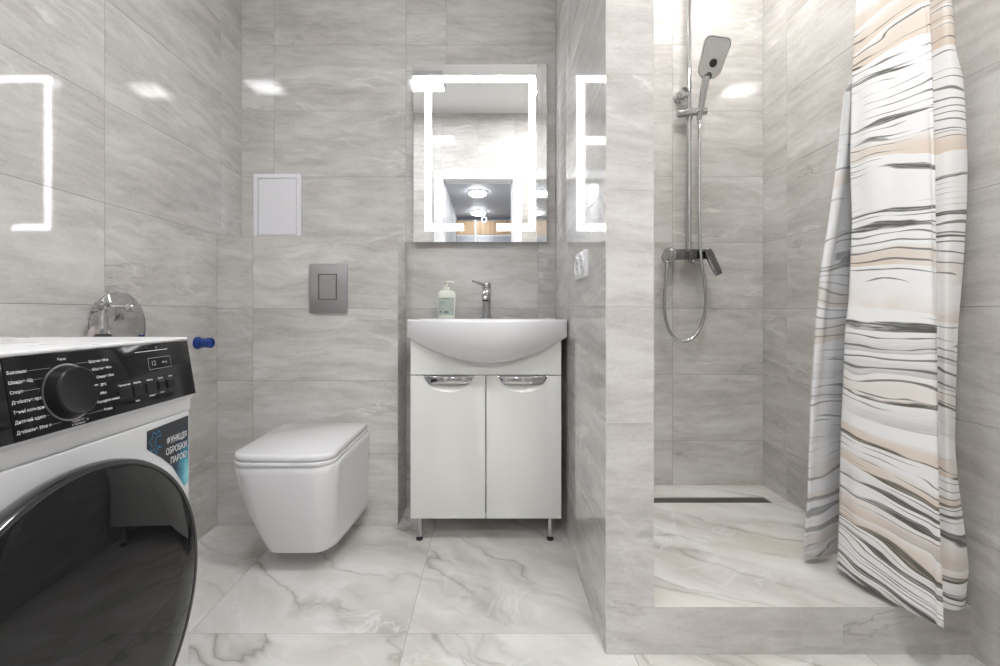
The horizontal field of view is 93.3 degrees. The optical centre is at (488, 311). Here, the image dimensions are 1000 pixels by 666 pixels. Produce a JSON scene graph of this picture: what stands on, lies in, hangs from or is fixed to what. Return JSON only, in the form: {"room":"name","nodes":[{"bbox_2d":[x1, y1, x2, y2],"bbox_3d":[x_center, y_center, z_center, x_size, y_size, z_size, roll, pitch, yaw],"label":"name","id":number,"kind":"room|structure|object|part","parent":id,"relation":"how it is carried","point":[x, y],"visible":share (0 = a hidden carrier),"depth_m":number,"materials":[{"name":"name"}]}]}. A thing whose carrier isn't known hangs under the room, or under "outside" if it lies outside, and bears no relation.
{"room":"bathroom","nodes":[
{"label":"bathroom","id":0,"kind":"room"},
{"bbox_2d":[0,0,240,540],"bbox_3d":[-1.157,-0.458,1.050,0.061,2.690,2.199,0,0,0],"label":"wall","id":1,"kind":"structure","parent":0,"point":[120,120],"depth_m":1.46,"materials":[{"name":"grey tile"}]},
{"bbox_2d":[87,292,145,336],"bbox_3d":[-1.098,0.050,1.392,0.119,0.220,0.291,0,0,-32],"label":"tap","id":2,"kind":"object","parent":1,"relation":"attached to","point":[116,314],"visible":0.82,"depth_m":1.41,"materials":[{"name":"silver metal"}]},
{"bbox_3d":[-1.011,-0.011,1.301,0.066,0.024,0.023,0,0,-6],"label":"lever","id":3,"kind":"part","parent":2,"relation":"part of","materials":[{"name":"silver metal"}]},
{"bbox_2d":[193,337,214,348],"bbox_3d":[-1.095,0.121,1.816,0.063,0.047,0.047,0,0,0],"label":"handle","id":4,"kind":"object","parent":1,"relation":"attached to","point":[198,342],"visible":1,"depth_m":1.80,"materials":[{"name":"blue plastic"}]},
{"bbox_2d":[217,236,405,524],"bbox_3d":[-0.751,0.286,2.052,0.750,1.200,0.195,0,0,0],"label":"wall","id":5,"kind":"structure","parent":0,"point":[280,362],"depth_m":1.95,"materials":[{"name":"grey tile"}]},
{"bbox_2d":[234,423,368,552],"bbox_3d":[-0.668,0.637,1.724,0.346,0.362,0.460,0,0,0],"label":"toilet","id":6,"kind":"object","parent":5,"relation":"attached to","point":[303,486],"visible":1,"depth_m":1.55,"materials":[{"name":"white ceramic"}]},
{"bbox_3d":[-0.668,0.486,1.714,0.336,0.013,0.441,0,0,0],"label":"seat","id":7,"kind":"part","parent":6,"relation":"part of","materials":[{"name":"white plastic"}]},
{"bbox_3d":[-0.668,0.467,1.718,0.334,0.020,0.445,0,0,0],"label":"lid","id":8,"kind":"part","parent":6,"relation":"part of","materials":[{"name":"white plastic"}]},
{"bbox_2d":[309,264,347,312],"bbox_3d":[-0.662,-0.096,1.946,0.157,0.202,0.015,0,0,0],"label":"flush plate","id":9,"kind":"object","parent":5,"relation":"attached to","point":[328,283],"visible":1,"depth_m":1.94,"materials":[{"name":"silver metal"}]},
{"bbox_3d":[-0.664,-0.102,1.942,0.076,0.106,0.002,0,0,0],"label":"button frame","id":10,"kind":"part","parent":9,"relation":"part of","materials":[{"name":"silver metal"}]},
{"bbox_2d":[241,0,762,505],"bbox_3d":[0.060,-0.458,2.179,2.376,2.690,0.061,0,0,0],"label":"wall","id":11,"kind":"structure","parent":0,"point":[327,85],"depth_m":2.15,"materials":[{"name":"grey tile"}]},
{"bbox_2d":[254,174,301,235],"bbox_3d":[-0.959,-0.476,2.142,0.214,0.295,0.010,0,0,0],"label":"access panel","id":12,"kind":"object","parent":11,"relation":"attached to","point":[277,202],"visible":0.95,"depth_m":2.14,"materials":[{"name":"white plastic"}]},
{"bbox_2d":[413,64,546,241],"bbox_3d":[-0.040,-0.711,2.133,0.600,0.800,0.030,0,0,0],"label":"mirror","id":13,"kind":"object","parent":11,"relation":"attached to","point":[480,130],"visible":1,"depth_m":2.12,"materials":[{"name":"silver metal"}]},
{"bbox_2d":[661,0,721,275],"bbox_3d":[0.874,-0.906,2.067,0.224,1.514,0.161,0,0,0],"label":"shower column","id":14,"kind":"structure","parent":11,"relation":"attached to","point":[669,254],"depth_m":2.08,"materials":[{"name":"silver metal"}]},
{"bbox_2d":[663,120,707,342],"bbox_3d":[0.849,-0.350,2.045,0.191,0.973,0.050,0,0,0],"label":"shower hose","id":15,"kind":"object","parent":14,"relation":"attached to","point":[666,264],"visible":1,"depth_m":2.04,"materials":[{"name":"silver metal"}]},
{"bbox_2d":[685,241,692,248],"bbox_3d":[0.886,-0.290,2.090,0.030,0.035,0.030,0,0,0],"label":"pipe","id":16,"kind":"object","parent":14,"relation":"attached to","point":[689,244],"depth_m":2.08,"materials":[{"name":"silver metal"}]},
{"bbox_3d":[0.948,-0.210,2.031,0.056,0.122,0.096,0,0,-15],"label":"lever","id":17,"kind":"part","parent":14,"relation":"part of","materials":[{"name":"silver metal"}]},
{"bbox_2d":[697,35,730,120],"bbox_3d":[0.944,-0.984,2.003,0.119,0.304,0.140,0,0,0],"label":"shower","id":18,"kind":"object","parent":14,"relation":"attached to","point":[715,49],"visible":1,"depth_m":1.98,"materials":[{"name":"silver metal"}]},
{"bbox_3d":[0.922,-0.919,2.035,0.033,0.175,0.077,0,0,-9],"label":"handle","id":19,"kind":"part","parent":18,"relation":"part of","materials":[{"name":"silver metal"}]},
{"bbox_2d":[189,506,986,665],"bbox_3d":[0.060,0.927,1.050,2.376,0.081,2.199,0,0,0],"label":"floor","id":20,"kind":"structure","parent":0,"point":[485,591],"depth_m":1.42,"materials":[{"name":"white tile"}]},
{"bbox_2d":[0,337,197,665],"bbox_3d":[-0.845,0.470,0.693,0.520,0.833,0.597,0,0,0],"label":"washing machine","id":21,"kind":"object","parent":20,"relation":"on","point":[99,546],"visible":1,"depth_m":0.72,"materials":[{"name":"white metal"}]},
{"bbox_3d":[-0.627,0.116,0.503,0.025,0.111,0.218,0,0,0],"label":"detergent drawer","id":22,"kind":"part","parent":21,"relation":"part of","materials":[{"name":"black plastic"}]},
{"bbox_3d":[-0.869,0.057,0.693,0.472,0.007,0.597,0,0,0],"label":"lid","id":23,"kind":"part","parent":21,"relation":"part of","materials":[{"name":"white plastic"}]},
{"bbox_3d":[-0.588,0.490,0.695,0.006,0.504,0.504,0,0,0],"label":"door glass","id":24,"kind":"part","parent":21,"relation":"part of","materials":[{"name":"black glass"}]},
{"bbox_3d":[-0.627,0.116,0.802,0.025,0.111,0.378,0,0,0],"label":"control panel","id":25,"kind":"part","parent":21,"relation":"part of","materials":[{"name":"black plastic"}]},
{"bbox_3d":[-0.608,0.490,0.695,0.040,0.524,0.524,0,0,0],"label":"door","id":26,"kind":"part","parent":21,"relation":"part of","materials":[{"name":"grey glass"}]},
{"bbox_2d":[411,339,560,540],"bbox_3d":[-0.012,0.487,1.952,0.575,0.799,0.336,0,0,0],"label":"vanity cabinet","id":27,"kind":"object","parent":20,"relation":"on","point":[486,437],"visible":0.97,"depth_m":1.80,"materials":[{"name":"white paint"}]},
{"bbox_3d":[-0.270,0.831,1.835,0.022,0.081,0.022,0,0,0],"label":"leg","id":28,"kind":"part","parent":27,"relation":"part of","materials":[{"name":"silver metal"}]},
{"bbox_3d":[-0.157,0.517,1.809,0.286,0.546,0.018,0,0,0],"label":"door","id":29,"kind":"part","parent":27,"relation":"part of","materials":[{"name":"white paint"}]},
{"bbox_3d":[-0.153,0.262,1.792,0.195,0.034,0.015,0,0,0],"label":"handle","id":30,"kind":"part","parent":27,"relation":"part of","materials":[{"name":"silver metal"}]},
{"bbox_3d":[-0.012,0.164,1.809,0.575,0.154,0.018,0,0,0],"label":"panel","id":31,"kind":"part","parent":27,"relation":"part of","materials":[{"name":"white paint"}]},
{"bbox_2d":[407,318,566,362],"bbox_3d":[-0.007,0.114,1.905,0.608,0.168,0.473,0,0,0],"label":"basin","id":32,"kind":"object","parent":27,"relation":"in","point":[475,340],"visible":1,"depth_m":1.71,"materials":[{"name":"white ceramic"}]},
{"bbox_2d":[437,281,455,317],"bbox_3d":[-0.186,-0.053,2.069,0.083,0.164,0.053,0,0,0],"label":"soap bottle","id":33,"kind":"object","parent":32,"relation":"on","point":[446,298],"visible":0.92,"depth_m":2.05,"materials":[{"name":"white plastic"}]},
{"bbox_2d":[472,280,491,317],"bbox_3d":[-0.030,-0.052,2.003,0.087,0.162,0.152,0,0,0],"label":"tap","id":34,"kind":"object","parent":32,"relation":"on","point":[486,287],"visible":0.99,"depth_m":2.04,"materials":[{"name":"silver metal"}]},
{"bbox_3d":[-0.045,-0.119,2.030,0.058,0.027,0.022,0,0,-36],"label":"lever","id":35,"kind":"part","parent":34,"relation":"part of","materials":[{"name":"silver metal"}]},
{"bbox_3d":[-0.012,-0.072,1.986,0.032,0.058,0.118,0,0,3],"label":"spout","id":36,"kind":"part","parent":34,"relation":"part of","materials":[{"name":"silver metal"}]},
{"bbox_3d":[0.130,0.262,1.792,0.195,0.034,0.015,0,0,0],"label":"handle","id":37,"kind":"part","parent":27,"relation":"part of","materials":[{"name":"silver metal"}]},
{"bbox_3d":[0.133,0.517,1.809,0.286,0.546,0.018,0,0,0],"label":"door","id":38,"kind":"part","parent":27,"relation":"part of","materials":[{"name":"white paint"}]},
{"bbox_3d":[0.238,0.831,1.835,0.022,0.081,0.022,0,0,0],"label":"leg","id":39,"kind":"part","parent":27,"relation":"part of","materials":[{"name":"silver metal"}]},
{"bbox_2d":[555,0,653,653],"bbox_3d":[0.364,-0.458,1.684,0.125,2.689,0.929,0,0,0],"label":"wall partition","id":40,"kind":"structure","parent":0,"point":[604,49],"depth_m":1.22,"materials":[{"name":"grey tile"}]},
{"bbox_2d":[574,249,587,279],"bbox_3d":[0.294,-0.149,1.521,0.015,0.084,0.162,0,0,0],"label":"power outlet","id":41,"kind":"object","parent":40,"relation":"attached to","point":[581,259],"visible":1,"depth_m":1.48,"materials":[{"name":"white plastic"}]},
{"bbox_2d":[574,257,578,275],"bbox_3d":[0.290,-0.149,1.559,0.006,0.064,0.064,0,0,0],"label":"socket","id":42,"kind":"object","parent":41,"relation":"attached to","point":[576,265],"depth_m":1.57,"materials":[{"name":"white plastic"}]},
{"bbox_2d":[579,254,583,273],"bbox_3d":[0.290,-0.149,1.483,0.006,0.064,0.064,0,0,0],"label":"socket","id":43,"kind":"object","parent":41,"relation":"attached to","point":[581,256],"depth_m":1.48,"materials":[{"name":"white plastic"}]},
{"bbox_2d":[654,485,970,653],"bbox_3d":[0.837,0.825,1.684,0.822,0.123,0.929,0,0,0],"label":"shower base","id":44,"kind":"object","parent":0,"point":[730,578],"depth_m":1.28,"materials":[{"name":"white tile"}]},
{"bbox_2d":[654,498,770,502],"bbox_3d":[0.799,0.801,1.980,0.741,0.016,0.054,0,0,0],"label":"floor drain","id":45,"kind":"object","parent":44,"relation":"on","point":[656,500],"visible":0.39,"depth_m":1.98,"materials":[{"name":"grey metal"}]},
{"bbox_2d":[763,0,999,665],"bbox_3d":[1.278,-0.458,1.050,0.061,2.690,2.199,0,0,0],"label":"wall","id":46,"kind":"structure","parent":0,"point":[808,45],"depth_m":1.74,"materials":[{"name":"grey tile"}]},
{"bbox_2d":[803,0,968,628],"bbox_3d":[1.099,-0.223,1.313,0.209,1.940,0.366,0,0,-18],"label":"shower curtain","id":47,"kind":"object","parent":46,"relation":"hanging from","point":[883,492],"visible":1,"depth_m":1.21,"materials":[{"name":"fabric"}]}
]}

